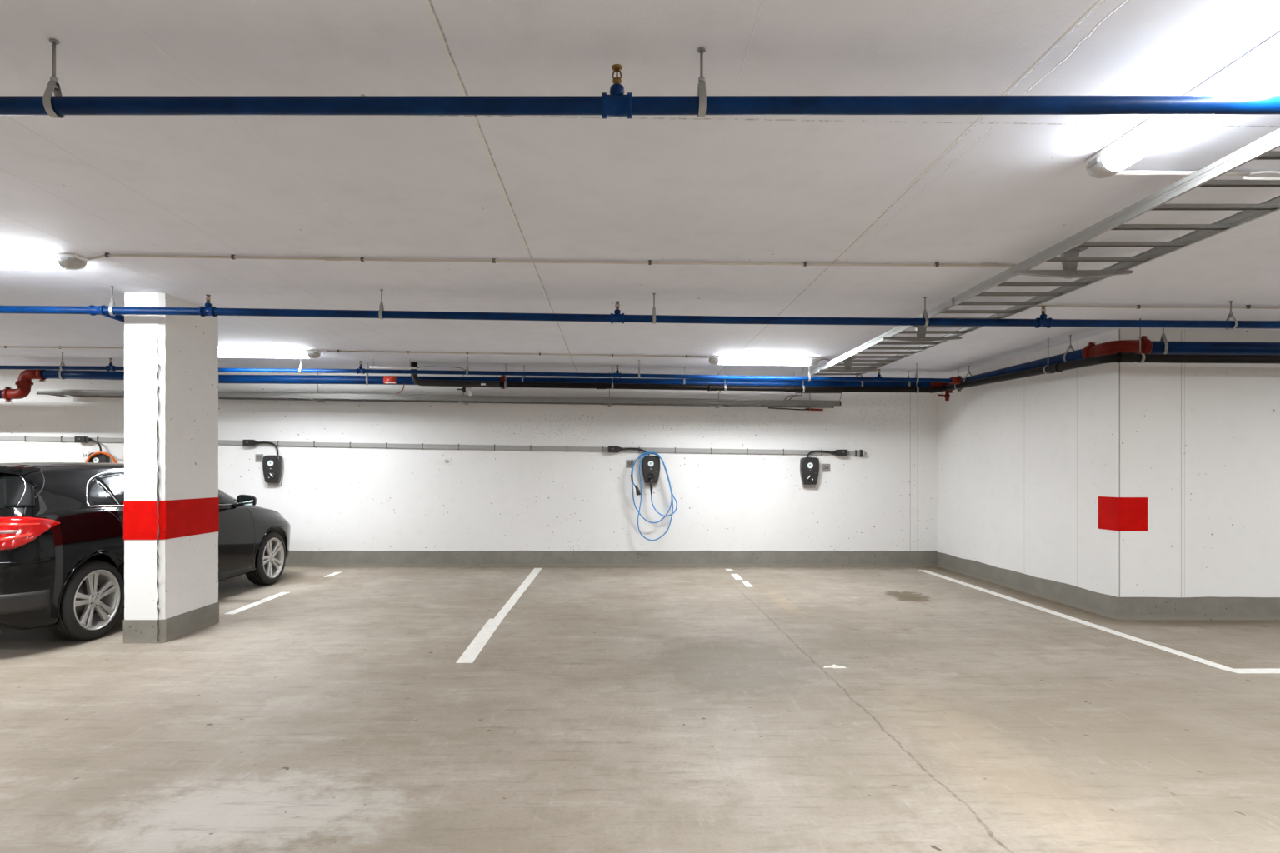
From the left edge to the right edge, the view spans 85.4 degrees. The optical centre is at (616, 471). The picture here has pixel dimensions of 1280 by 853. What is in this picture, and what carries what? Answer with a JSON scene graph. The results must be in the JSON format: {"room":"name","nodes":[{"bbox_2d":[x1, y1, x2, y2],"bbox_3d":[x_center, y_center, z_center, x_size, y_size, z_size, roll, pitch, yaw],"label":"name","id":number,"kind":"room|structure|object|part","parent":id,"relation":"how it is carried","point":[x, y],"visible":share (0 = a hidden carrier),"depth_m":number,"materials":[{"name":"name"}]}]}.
{"room":"parking garage","nodes":[
{"label":"parking garage","id":0,"kind":"room"},
{"bbox_2d":[0,369,937,551],"bbox_3d":[-5.122,-0.150,9.975,19.755,3.400,0.250,0,0,0],"label":"wall","id":1,"kind":"structure","parent":0,"point":[367,499],"depth_m":9.85,"materials":[{"name":"white paint"}]},
{"bbox_2d":[80,451,89,459],"bbox_3d":[-7.547,-0.225,9.845,0.112,0.112,0.010,0,0,0],"label":"sign","id":2,"kind":"object","parent":1,"relation":"attached to","point":[84,455],"visible":0.98,"depth_m":9.84,"materials":[{"name":"white plastic"}]},
{"bbox_2d":[88,452,111,463],"bbox_3d":[-7.303,-0.054,9.786,0.264,0.432,0.128,0,0,0],"label":"charger","id":3,"kind":"object","parent":1,"relation":"attached to","point":[99,458],"visible":0.25,"depth_m":9.74,"materials":[{"name":"black plastic"}]},
{"bbox_2d":[85,451,116,463],"bbox_3d":[-7.227,-0.070,9.706,0.462,0.422,0.053,0,0,0],"label":"charging cable","id":4,"kind":"object","parent":3,"relation":"attached to","point":[97,452],"visible":0.41,"depth_m":9.69,"materials":[{"name":"orange rubber"}]},
{"bbox_2d":[255,454,263,462],"bbox_3d":[-5.073,-0.189,9.845,0.112,0.112,0.010,0,0,0],"label":"sign","id":5,"kind":"object","parent":1,"relation":"attached to","point":[258,457],"visible":0.99,"depth_m":9.84,"materials":[{"name":"grey plastic"}]},
{"bbox_2d":[262,455,284,485],"bbox_3d":[-4.852,-0.012,9.786,0.264,0.432,0.128,0,0,0],"label":"charger","id":6,"kind":"object","parent":1,"relation":"attached to","point":[272,466],"visible":1,"depth_m":9.74,"materials":[{"name":"black plastic"}]},
{"bbox_2d":[267,472,274,479],"bbox_3d":[-4.854,0.062,9.733,0.104,0.104,0.014,0,0,0],"label":"socket","id":7,"kind":"object","parent":6,"relation":"attached to","point":[271,476],"depth_m":9.73,"materials":[{"name":"black plastic"}]},
{"bbox_2d":[0,435,866,456],"bbox_3d":[-5.560,-0.394,9.806,18.180,0.373,0.084,0,0,0],"label":"electrical conduit","id":8,"kind":"object","parent":1,"relation":"attached to","point":[861,453],"visible":0.9,"depth_m":9.82,"materials":[{"name":"plastic"}]},
{"bbox_2d":[74,436,101,451],"bbox_3d":[-7.452,-0.378,9.789,0.368,0.239,0.064,0,0,0],"label":"box","id":9,"kind":"object","parent":8,"relation":"attached to","point":[77,439],"visible":0.98,"depth_m":9.77,"materials":[{"name":"black plastic"}]},
{"bbox_2d":[242,440,278,455],"bbox_3d":[-5.021,-0.339,9.789,0.494,0.220,0.064,0,0,0],"label":"box","id":10,"kind":"object","parent":8,"relation":"attached to","point":[245,442],"visible":1,"depth_m":9.77,"materials":[{"name":"black plastic"}]},
{"bbox_2d":[608,445,649,455],"bbox_3d":[0.175,-0.290,9.789,0.587,0.136,0.064,0,0,0],"label":"cable","id":11,"kind":"object","parent":8,"relation":"attached to","point":[611,448],"visible":1,"depth_m":9.77,"materials":[{"name":"black plastic"}]},
{"bbox_2d":[806,450,847,457],"bbox_3d":[2.964,-0.249,9.789,0.577,0.119,0.064,0,0,0],"label":"cable","id":12,"kind":"object","parent":8,"relation":"attached to","point":[837,452],"visible":1,"depth_m":9.77,"materials":[{"name":"black plastic"}]},
{"bbox_2d":[443,457,450,465],"bbox_3d":[-2.409,-0.142,9.845,0.112,0.112,0.010,0,0,0],"label":"sign","id":13,"kind":"object","parent":1,"relation":"attached to","point":[447,461],"visible":1,"depth_m":9.84,"materials":[{"name":"white plastic"}]},
{"bbox_2d":[625,460,634,468],"bbox_3d":[0.189,-0.106,9.845,0.112,0.112,0.010,0,0,0],"label":"sign","id":14,"kind":"object","parent":1,"relation":"attached to","point":[629,463],"visible":0.98,"depth_m":9.84,"materials":[{"name":"grey plastic"}]},
{"bbox_2d":[641,455,659,486],"bbox_3d":[0.487,-0.006,9.788,0.264,0.432,0.124,0,0,0],"label":"charger","id":15,"kind":"object","parent":1,"relation":"attached to","point":[650,464],"visible":0.98,"depth_m":9.74,"materials":[{"name":"black plastic"}]},
{"bbox_2d":[647,472,654,479],"bbox_3d":[0.485,0.068,9.733,0.104,0.104,0.014,0,0,0],"label":"socket","id":16,"kind":"object","parent":15,"relation":"attached to","point":[649,474],"depth_m":9.73,"materials":[{"name":"black plastic"}]},
{"bbox_2d":[630,451,677,540],"bbox_3d":[0.524,0.346,9.690,0.657,1.250,0.143,0,0,0],"label":"charging cable","id":17,"kind":"object","parent":15,"relation":"hanging from","point":[651,479],"visible":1,"depth_m":9.69,"materials":[{"name":"blue plastic"}]},
{"bbox_2d":[800,457,819,488],"bbox_3d":[2.725,0.017,9.786,0.264,0.432,0.128,0,0,0],"label":"charger","id":18,"kind":"object","parent":1,"relation":"attached to","point":[809,467],"visible":1,"depth_m":9.74,"materials":[{"name":"black plastic"}]},
{"bbox_2d":[806,474,814,481],"bbox_3d":[2.723,0.092,9.733,0.104,0.104,0.014,0,0,0],"label":"socket","id":19,"kind":"object","parent":18,"relation":"attached to","point":[810,477],"depth_m":9.73,"materials":[{"name":"black plastic"}]},
{"bbox_2d":[822,464,829,471],"bbox_3d":[2.978,-0.053,9.845,0.112,0.112,0.010,0,0,0],"label":"sign","id":20,"kind":"object","parent":1,"relation":"attached to","point":[826,467],"visible":1,"depth_m":9.84,"materials":[{"name":"grey plastic"}]},
{"bbox_2d":[0,0,1279,378],"bbox_3d":[-2.500,-1.519,0.425,25.000,0.588,18.850,0,0,0],"label":"ceiling","id":21,"kind":"structure","parent":0,"point":[952,189],"depth_m":3.22,"materials":[{"name":"concrete"}]},
{"bbox_2d":[0,252,87,269],"bbox_3d":[-4.131,-1.369,4.520,1.280,0.090,0.130,1,0,0],"label":"lamp","id":22,"kind":"object","parent":21,"relation":"attached to","point":[7,260],"visible":0.97,"depth_m":4.47,"materials":[{"name":"white plastic"}]},
{"bbox_2d":[0,256,64,269],"bbox_3d":[-4.131,-1.356,4.520,1.060,0.062,0.120,1,0,0],"label":"diffuser","id":23,"kind":"object","parent":22,"relation":"attached to","point":[6,262],"depth_m":4.47,"materials":[{"name":"white plastic"}]},
{"bbox_2d":[42,39,64,118],"bbox_3d":[-1.805,-1.261,2.225,0.026,0.245,0.071,0,0,-7],"label":"hanger","id":24,"kind":"object","parent":21,"relation":"hanging from","point":[52,86],"visible":0.86,"depth_m":2.22,"materials":[{"name":"metal"}]},
{"bbox_3d":[-1.805,-1.305,2.225,0.009,0.157,0.009,0,0,23],"label":"rod","id":25,"kind":"part","parent":24,"relation":"part of","materials":[{"name":"metal"}]},
{"bbox_2d":[0,64,1279,119],"bbox_3d":[-1.444,-1.217,2.225,7.488,0.163,0.075,0,0,0],"label":"pipe","id":26,"kind":"object","parent":24,"relation":"hanging from","point":[616,104],"visible":1,"depth_m":2.20,"materials":[{"name":"blue metal"}]},
{"bbox_2d":[58,370,64,379],"bbox_3d":[-7.194,-1.325,9.000,0.025,0.264,0.134,0,0,-13],"label":"hanger","id":27,"kind":"object","parent":21,"relation":"hanging from","point":[59,372],"visible":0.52,"depth_m":8.94,"materials":[{"name":"metal"}]},
{"bbox_2d":[0,335,1279,401],"bbox_3d":[-2.976,-1.135,7.513,19.844,0.454,3.128,0,0,0],"label":"pipe","id":28,"kind":"object","parent":27,"relation":"hanging from","point":[24,382],"visible":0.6,"depth_m":8.94,"materials":[{"name":"black metal"}]},
{"bbox_2d":[456,387,470,395],"bbox_3d":[-1.961,-1.046,8.941,0.197,0.136,0.044,0,0,-5],"label":"tap","id":29,"kind":"object","parent":28,"relation":"attached to","point":[463,389],"visible":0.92,"depth_m":8.93,"materials":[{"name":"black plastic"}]},
{"bbox_2d":[0,345,124,349],"bbox_3d":[-9.350,-1.470,8.047,9.359,0.143,0.044,0,0,1],"label":"conduit","id":30,"kind":"object","parent":21,"relation":"attached to","point":[4,347],"visible":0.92,"depth_m":7.99,"materials":[{"name":"beige plastic"}]},
{"bbox_2d":[60,352,64,370],"bbox_3d":[-6.730,-1.339,8.420,0.026,0.222,0.061,0,0,0],"label":"hanger","id":31,"kind":"object","parent":21,"relation":"hanging from","point":[62,362],"visible":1,"depth_m":8.42,"materials":[{"name":"metal"}]},
{"bbox_2d":[0,358,960,384],"bbox_3d":[-5.202,-1.218,8.420,18.743,0.314,0.088,0,0,0],"label":"pipe","id":32,"kind":"object","parent":31,"relation":"hanging from","point":[952,380],"visible":0.98,"depth_m":8.40,"materials":[{"name":"blue metal"}]},
{"bbox_2d":[108,285,115,315],"bbox_3d":[-3.832,-1.298,5.270,0.025,0.227,0.078,0,0,-15],"label":"hanger","id":33,"kind":"object","parent":21,"relation":"hanging from","point":[112,303],"visible":0.91,"depth_m":5.26,"materials":[{"name":"metal"}]},
{"bbox_2d":[218,348,320,358],"bbox_3d":[-4.101,-1.368,8.060,1.280,0.090,0.130,1,0,0],"label":"lamp","id":34,"kind":"object","parent":21,"relation":"attached to","point":[274,353],"visible":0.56,"depth_m":8.00,"materials":[{"name":"white plastic"}]},
{"bbox_2d":[218,350,309,358],"bbox_3d":[-4.101,-1.356,8.060,1.060,0.062,0.120,1,0,0],"label":"diffuser","id":35,"kind":"object","parent":34,"relation":"attached to","point":[274,354],"depth_m":8.00,"materials":[{"name":"white plastic"}]},
{"bbox_2d":[299,363,302,373],"bbox_3d":[-3.836,-1.303,8.420,0.026,0.216,0.061,0,0,0],"label":"hanger","id":36,"kind":"object","parent":21,"relation":"hanging from","point":[300,365],"visible":0.82,"depth_m":8.41,"materials":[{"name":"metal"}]},
{"bbox_2d":[310,368,325,402],"bbox_3d":[-4.097,-1.184,9.510,0.040,0.461,0.400,0,0,0],"label":"hanging rod","id":37,"kind":"object","parent":21,"relation":"hanging from","point":[317,400],"visible":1,"depth_m":9.50,"materials":[{"name":"metal"}]},
{"bbox_2d":[365,363,369,384],"bbox_3d":[-3.234,-1.262,9.000,0.025,0.283,0.134,0,0,-13],"label":"hanger","id":38,"kind":"object","parent":21,"relation":"hanging from","point":[367,374],"visible":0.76,"depth_m":8.95,"materials":[{"name":"metal"}]},
{"bbox_2d":[378,289,384,319],"bbox_3d":[-1.786,-1.271,5.270,0.026,0.225,0.071,0,0,0],"label":"hanger","id":39,"kind":"object","parent":21,"relation":"hanging from","point":[381,307],"visible":0.93,"depth_m":5.26,"materials":[{"name":"metal"}]},
{"bbox_3d":[-1.786,-1.316,5.270,0.009,0.135,0.009,0,0,-23],"label":"rod","id":40,"kind":"part","parent":39,"relation":"part of","materials":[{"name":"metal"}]},
{"bbox_2d":[370,365,465,370],"bbox_3d":[-2.462,-1.320,8.654,1.209,0.160,0.096,0,0,0],"label":"conduit","id":41,"kind":"object","parent":21,"relation":"attached to","point":[371,367],"visible":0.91,"depth_m":8.61,"materials":[{"name":"white plastic"}]},
{"bbox_2d":[459,375,468,404],"bbox_3d":[-2.097,-1.156,9.510,0.040,0.463,0.400,0,0,0],"label":"hanging rod","id":42,"kind":"object","parent":21,"relation":"hanging from","point":[462,402],"visible":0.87,"depth_m":9.50,"materials":[{"name":"metal"}]},
{"bbox_2d":[465,357,469,375],"bbox_3d":[-1.812,-1.276,8.420,0.026,0.215,0.061,0,0,0],"label":"hanger","id":43,"kind":"object","parent":21,"relation":"hanging from","point":[467,370],"visible":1,"depth_m":8.40,"materials":[{"name":"metal"}]},
{"bbox_2d":[326,350,708,358],"bbox_3d":[-1.141,-1.361,8.017,4.410,0.083,0.036,0,0,-1],"label":"conduit","id":44,"kind":"object","parent":21,"relation":"attached to","point":[337,351],"visible":1,"depth_m":8.01,"materials":[{"name":"beige plastic"}]},
{"bbox_2d":[87,252,1015,267],"bbox_3d":[-0.438,-1.352,4.445,5.946,0.102,0.055,0,0,0],"label":"conduit","id":45,"kind":"object","parent":21,"relation":"attached to","point":[107,254],"visible":1,"depth_m":4.45,"materials":[{"name":"beige plastic"}]},
{"bbox_2d":[652,293,655,324],"bbox_3d":[0.285,-1.240,5.270,0.026,0.231,0.071,0,0,0],"label":"hanger","id":46,"kind":"object","parent":21,"relation":"hanging from","point":[653,307],"visible":0.94,"depth_m":5.26,"materials":[{"name":"metal"}]},
{"bbox_2d":[0,294,1279,329],"bbox_3d":[-2.344,-1.212,5.551,16.089,0.260,0.639,0,0,0],"label":"pipe","id":47,"kind":"object","parent":46,"relation":"hanging from","point":[1042,322],"visible":0.99,"depth_m":5.25,"materials":[{"name":"blue metal"}]},
{"bbox_3d":[0.285,-1.285,5.270,0.009,0.141,0.009,0,0,23],"label":"rod","id":48,"kind":"part","parent":46,"relation":"part of","materials":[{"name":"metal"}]},
{"bbox_2d":[697,47,706,117],"bbox_3d":[0.273,-1.248,2.225,0.026,0.215,0.068,0,0,0],"label":"hanger","id":49,"kind":"object","parent":21,"relation":"hanging from","point":[702,83],"visible":0.94,"depth_m":2.21,"materials":[{"name":"metal"}]},
{"bbox_3d":[0.273,-1.291,2.225,0.009,0.129,0.009,0,0,-22],"label":"rod","id":50,"kind":"part","parent":49,"relation":"part of","materials":[{"name":"metal"}]},
{"bbox_2d":[715,374,722,408],"bbox_3d":[1.402,-1.107,9.510,0.040,0.467,0.400,0,0,0],"label":"hanging rod","id":51,"kind":"object","parent":21,"relation":"hanging from","point":[718,406],"visible":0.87,"depth_m":9.51,"materials":[{"name":"metal"}]},
{"bbox_2d":[708,355,819,365],"bbox_3d":[1.719,-1.290,8.100,1.280,0.090,0.130,1,0,0],"label":"lamp","id":52,"kind":"object","parent":21,"relation":"attached to","point":[728,360],"visible":1,"depth_m":8.04,"materials":[{"name":"white plastic"}]},
{"bbox_2d":[718,358,810,365],"bbox_3d":[1.719,-1.277,8.100,1.060,0.062,0.120,1,0,0],"label":"diffuser","id":53,"kind":"object","parent":52,"relation":"attached to","point":[790,362],"depth_m":8.05,"materials":[{"name":"white plastic"}]},
{"bbox_2d":[805,393,815,409],"bbox_3d":[2.652,-1.089,9.510,0.040,0.468,0.400,0,0,0],"label":"hanging rod","id":54,"kind":"object","parent":21,"relation":"hanging from","point":[810,407],"visible":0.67,"depth_m":9.48,"materials":[{"name":"metal"}]},
{"bbox_2d":[36,389,840,408],"bbox_3d":[-2.398,-0.998,9.510,10.846,0.232,0.342,0,0,0],"label":"pipe","id":55,"kind":"object","parent":54,"relation":"hanging from","point":[57,392],"visible":0.86,"depth_m":9.35,"materials":[{"name":"metal"}]},
{"bbox_3d":[-2.405,-0.998,9.662,10.833,0.232,0.016,0,0,0],"label":"rail","id":56,"kind":"part","parent":55,"relation":"part of","materials":[{"name":"metal"}]},
{"bbox_2d":[768,407,823,410],"bbox_3d":[2.457,-0.857,9.520,0.751,0.050,0.030,0,0,0],"label":"cable","id":57,"kind":"object","parent":55,"relation":"hanging from","point":[807,409],"visible":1,"depth_m":9.51,"materials":[{"name":"red plastic"}]},
{"bbox_2d":[795,391,842,403],"bbox_3d":[2.682,-1.119,9.243,0.631,0.416,0.081,0,0,0],"label":"rail","id":58,"kind":"object","parent":21,"relation":"hanging from","point":[795,392],"visible":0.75,"depth_m":9.20,"materials":[{"name":"metal"}]},
{"bbox_3d":[2.682,-1.053,9.220,0.621,0.025,0.035,0,0,0],"label":"rail","id":59,"kind":"part","parent":58,"relation":"part of","materials":[{"name":"grey metal"}]},
{"bbox_2d":[818,358,878,373],"bbox_3d":[2.695,-1.235,8.086,0.690,0.173,0.098,0,0,0],"label":"bracket","id":60,"kind":"object","parent":21,"relation":"attached to","point":[843,371],"visible":0.88,"depth_m":8.05,"materials":[{"name":"metal"}]},
{"bbox_3d":[2.700,-1.237,8.091,0.100,0.168,0.030,0,0,0],"label":"stem","id":61,"kind":"part","parent":60,"relation":"part of","materials":[{"name":"metal"}]},
{"bbox_3d":[2.695,-1.167,8.059,0.690,0.038,0.028,0,0,0],"label":"arm","id":62,"kind":"part","parent":60,"relation":"part of","materials":[{"name":"metal"}]},
{"bbox_2d":[810,128,1279,377],"bbox_3d":[2.707,-1.218,4.660,0.606,0.060,8.120,0,0,0],"label":"cable tray","id":63,"kind":"object","parent":60,"relation":"on","point":[1262,148],"visible":0.81,"depth_m":3.68,"materials":[{"name":"metal"}]},
{"bbox_3d":[2.406,-1.218,5.080,0.006,0.050,0.220,0,0,0],"label":"splice plate","id":64,"kind":"part","parent":63,"relation":"part of","materials":[{"name":"metal"}]},
{"bbox_3d":[3.002,-1.218,4.660,0.016,0.060,8.120,0,0,0],"label":"rail","id":65,"kind":"part","parent":63,"relation":"part of","materials":[{"name":"metal"}]},
{"bbox_2d":[915,363,918,382],"bbox_3d":[3.643,-1.196,8.420,0.026,0.227,0.061,0,0,0],"label":"hanger","id":66,"kind":"object","parent":21,"relation":"hanging from","point":[917,374],"visible":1,"depth_m":8.40,"materials":[{"name":"metal"}]},
{"bbox_2d":[882,327,961,341],"bbox_3d":[2.695,-1.235,6.146,0.690,0.173,0.098,0,0,0],"label":"bracket","id":67,"kind":"object","parent":21,"relation":"attached to","point":[920,337],"visible":0.78,"depth_m":6.11,"materials":[{"name":"metal"}]},
{"bbox_3d":[2.700,-1.237,6.151,0.100,0.168,0.030,0,0,0],"label":"stem","id":68,"kind":"part","parent":67,"relation":"part of","materials":[{"name":"metal"}]},
{"bbox_3d":[2.695,-1.167,6.119,0.690,0.038,0.028,0,0,0],"label":"arm","id":69,"kind":"part","parent":67,"relation":"part of","materials":[{"name":"metal"}]},
{"bbox_2d":[922,296,928,326],"bbox_3d":[2.344,-1.215,5.270,0.026,0.226,0.071,0,0,0],"label":"hanger","id":70,"kind":"object","parent":21,"relation":"hanging from","point":[925,313],"visible":0.9,"depth_m":5.26,"materials":[{"name":"metal"}]},
{"bbox_3d":[2.344,-1.260,5.270,0.009,0.136,0.009,0,0,-23],"label":"rod","id":71,"kind":"part","parent":70,"relation":"part of","materials":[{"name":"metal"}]},
{"bbox_2d":[963,365,971,381],"bbox_3d":[4.330,-1.172,8.523,0.130,0.257,0.026,0,0,-6],"label":"hanger","id":72,"kind":"object","parent":21,"relation":"hanging from","point":[968,372],"visible":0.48,"depth_m":8.52,"materials":[{"name":"metal"}]},
{"bbox_2d":[1043,338,1049,374],"bbox_3d":[4.215,-1.129,6.774,0.085,0.348,0.027,0,0,0],"label":"clamp","id":73,"kind":"object","parent":21,"relation":"hanging from","point":[1044,372],"visible":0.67,"depth_m":6.77,"materials":[{"name":"metal"}]},
{"bbox_3d":[4.215,-1.170,6.774,0.009,0.265,0.009,0,0,-22],"label":"rod","id":74,"kind":"part","parent":73,"relation":"part of","materials":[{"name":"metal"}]},
{"bbox_2d":[1063,335,1074,362],"bbox_3d":[4.330,-1.161,6.616,0.130,0.280,0.026,0,0,-6],"label":"hanger","id":75,"kind":"object","parent":21,"relation":"hanging from","point":[1070,345],"visible":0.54,"depth_m":6.61,"materials":[{"name":"metal"}]},
{"bbox_2d":[1012,247,1132,279],"bbox_3d":[2.695,-1.235,4.126,0.690,0.173,0.098,0,0,0],"label":"bracket","id":76,"kind":"object","parent":21,"relation":"attached to","point":[1069,271],"visible":0.87,"depth_m":4.08,"materials":[{"name":"metal"}]},
{"bbox_3d":[2.700,-1.237,4.131,0.100,0.168,0.030,0,0,0],"label":"stem","id":77,"kind":"part","parent":76,"relation":"part of","materials":[{"name":"metal"}]},
{"bbox_3d":[2.695,-1.167,4.099,0.690,0.038,0.028,0,0,0],"label":"arm","id":78,"kind":"part","parent":76,"relation":"part of","materials":[{"name":"metal"}]},
{"bbox_3d":[2.700,-1.318,4.130,0.160,0.006,0.090,0,0,0],"label":"ceiling plate","id":79,"kind":"part","parent":76,"relation":"part of","materials":[{"name":"metal"}]},
{"bbox_2d":[1137,318,1144,363],"bbox_3d":[4.440,-1.110,5.880,0.024,0.378,0.085,0,0,0],"label":"clamp","id":80,"kind":"object","parent":21,"relation":"hanging from","point":[1142,354],"visible":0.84,"depth_m":5.88,"materials":[{"name":"metal"}]},
{"bbox_3d":[4.440,-1.151,5.880,0.009,0.296,0.009,0,0,23],"label":"rod","id":81,"kind":"part","parent":80,"relation":"part of","materials":[{"name":"metal"}]},
{"bbox_2d":[1084,115,1213,178],"bbox_3d":[1.974,-1.285,2.670,0.210,0.090,0.513,0,0,0],"label":"lamp","id":82,"kind":"object","parent":21,"relation":"attached to","point":[1157,131],"depth_m":2.68,"materials":[{"name":"white plastic"}]},
{"bbox_2d":[1033,305,1279,309],"bbox_3d":[4.231,-1.287,5.418,2.158,0.046,0.047,0,0,2],"label":"conduit","id":83,"kind":"object","parent":21,"relation":"attached to","point":[1137,307],"visible":0.95,"depth_m":5.42,"materials":[{"name":"beige plastic"}]},
{"bbox_2d":[1160,327,1168,354],"bbox_3d":[4.747,-1.149,6.020,0.026,0.292,0.142,0,0,19],"label":"hanger","id":84,"kind":"object","parent":21,"relation":"hanging from","point":[1163,337],"visible":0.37,"depth_m":5.98,"materials":[{"name":"metal"}]},
{"bbox_2d":[1115,169,1279,179],"bbox_3d":[2.545,-1.295,3.035,0.826,0.059,0.045,0,0,1],"label":"conduit","id":85,"kind":"object","parent":21,"relation":"attached to","point":[1244,173],"visible":0.73,"depth_m":3.04,"materials":[{"name":"white plastic"}]},
{"bbox_2d":[1225,300,1237,329],"bbox_3d":[4.668,-1.188,5.270,0.025,0.218,0.078,0,0,-15],"label":"hanger","id":86,"kind":"object","parent":21,"relation":"hanging from","point":[1231,315],"visible":0.88,"depth_m":5.26,"materials":[{"name":"metal"}]},
{"bbox_2d":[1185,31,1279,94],"bbox_3d":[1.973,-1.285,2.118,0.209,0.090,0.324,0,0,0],"label":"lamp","id":87,"kind":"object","parent":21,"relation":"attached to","point":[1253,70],"depth_m":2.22,"materials":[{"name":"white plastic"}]},
{"bbox_3d":[-1.416,-1.224,8.860,0.024,0.309,0.085,0,0,0],"label":"clamp","id":88,"kind":"object","parent":21,"relation":"hanging from","visible":0},
{"bbox_2d":[410,352,1279,392],"bbox_3d":[2.078,-1.152,7.370,9.414,0.483,3.072,0,0,0],"label":"drain pipe","id":89,"kind":"object","parent":88,"relation":"hanging from","point":[1118,357],"visible":0.98,"depth_m":8.82,"materials":[{"name":"black plastic"}]},
{"bbox_2d":[0,566,1279,852],"bbox_3d":[-2.500,1.450,0.425,25.000,0.200,18.850,0,0,0],"label":"floor","id":90,"kind":"structure","parent":0,"point":[610,709],"depth_m":3.73,"materials":[{"name":"concrete"}]},
{"bbox_2d":[0,462,290,640],"bbox_3d":[-5.000,0.633,7.028,2.146,1.434,4.296,0,0,2],"label":"car","id":91,"kind":"object","parent":90,"relation":"on","point":[62,542],"visible":0.74,"depth_m":5.46,"materials":[{"name":"black paint"}]},
{"bbox_3d":[-4.429,0.139,5.159,0.051,0.239,0.237,0,0,-40],"label":"window trim","id":92,"kind":"part","parent":91,"relation":"part of","materials":[{"name":"silver metal"}]},
{"bbox_2d":[0,516,59,550],"bbox_3d":[-4.340,0.444,5.039,0.457,0.234,0.198,0,0,-36],"label":"tail light","id":93,"kind":"object","parent":91,"relation":"attached to","point":[17,533],"depth_m":5.04,"materials":[{"name":"red plastic"}]},
{"bbox_3d":[-4.330,0.153,6.604,0.239,0.333,2.136,0,0,0],"label":"window trim","id":94,"kind":"part","parent":91,"relation":"part of","materials":[{"name":"silver metal"}]},
{"bbox_3d":[-4.147,1.096,6.914,0.026,0.064,1.850,0,0,2],"label":"sill","id":95,"kind":"part","parent":91,"relation":"part of","materials":[{"name":"black metal"}]},
{"bbox_3d":[-4.107,0.361,7.550,0.119,0.060,0.056,0,0,10],"label":"mirror arm","id":96,"kind":"part","parent":91,"relation":"part of"},
{"bbox_2d":[237,495,253,505],"bbox_3d":[-4.007,0.315,7.483,0.172,0.100,0.003,0,0,2],"label":"mirror glass","id":97,"kind":"object","parent":91,"relation":"attached to","point":[242,500],"depth_m":7.48,"materials":[{"name":"black mirror"}]},
{"bbox_2d":[236,495,256,506],"bbox_3d":[-4.009,0.315,7.543,0.196,0.130,0.115,0,0,2],"label":"mirror","id":98,"kind":"object","parent":91,"relation":"attached to","point":[242,500],"depth_m":7.48,"materials":[{"name":"black paint"}]},
{"bbox_2d":[122,292,219,643],"bbox_3d":[-3.716,-0.029,5.823,0.321,2.758,0.766,0,0,0],"label":"pillar","id":99,"kind":"structure","parent":90,"relation":"on","point":[171,502],"depth_m":5.52,"materials":[{"name":"white paint"}]},
{"bbox_2d":[225,592,289,614],"bbox_3d":[-3.678,1.349,7.148,0.102,0.002,1.200,0,0,-1],"label":"parking line","id":100,"kind":"object","parent":90,"relation":"on","point":[247,607],"visible":1,"depth_m":7.08,"materials":[{"name":"white paint"}]},
{"bbox_2d":[324,571,342,577],"bbox_3d":[-3.717,1.349,9.082,0.087,0.002,0.473,0,0,-3],"label":"line marking","id":101,"kind":"object","parent":90,"relation":"on","point":[333,573],"visible":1,"depth_m":9.08,"materials":[{"name":"white paint"}]},
{"bbox_2d":[455,568,542,663],"bbox_3d":[-1.089,1.349,7.283,0.148,0.002,4.799,0,0,0],"label":"parking line","id":102,"kind":"object","parent":90,"relation":"on","point":[484,635],"visible":1,"depth_m":6.01,"materials":[{"name":"white paint"}]},
{"bbox_2d":[725,569,752,586],"bbox_3d":[1.545,1.349,8.855,0.121,0.002,1.490,0,0,0],"label":"parking line","id":103,"kind":"object","parent":90,"relation":"on","point":[737,577],"visible":1,"depth_m":8.73,"materials":[{"name":"white paint"}]},
{"bbox_2d":[823,664,846,668],"bbox_3d":[1.500,1.349,4.800,0.160,0.002,0.096,0,0,0],"label":"floor marking","id":104,"kind":"object","parent":90,"relation":"on","point":[833,666],"visible":1,"depth_m":4.78,"materials":[{"name":"white paint"}]},
{"bbox_2d":[918,570,1279,673],"bbox_3d":[4.625,1.349,7.055,1.013,0.002,4.847,0,0,0],"label":"parking line","id":105,"kind":"object","parent":90,"relation":"on","point":[1120,634],"visible":1,"depth_m":5.71,"materials":[{"name":"white paint"}]},
{"bbox_2d":[937,329,1279,597],"bbox_3d":[7.277,-0.150,8.075,5.445,3.400,3.550,0,0,0],"label":"wall","id":106,"kind":"structure","parent":0,"point":[1024,464],"depth_m":6.30,"materials":[{"name":"white paint"}]},
{"bbox_2d":[285,550,1279,619],"bbox_3d":[-2.500,1.236,8.072,25.000,0.228,3.554,0,0,0],"label":"baseboard","id":107,"kind":"structure","parent":106,"relation":"attached to","point":[296,558],"depth_m":9.85,"materials":[{"name":"grey paint"}]},
{"bbox_2d":[1098,496,1147,531],"bbox_3d":[4.688,0.388,6.427,0.271,0.307,0.260,0,0,0],"label":"painted mark","id":108,"kind":"object","parent":106,"relation":"attached to","point":[1119,514],"visible":0.95,"depth_m":6.30,"materials":[{"name":"red paint"}]}
]}

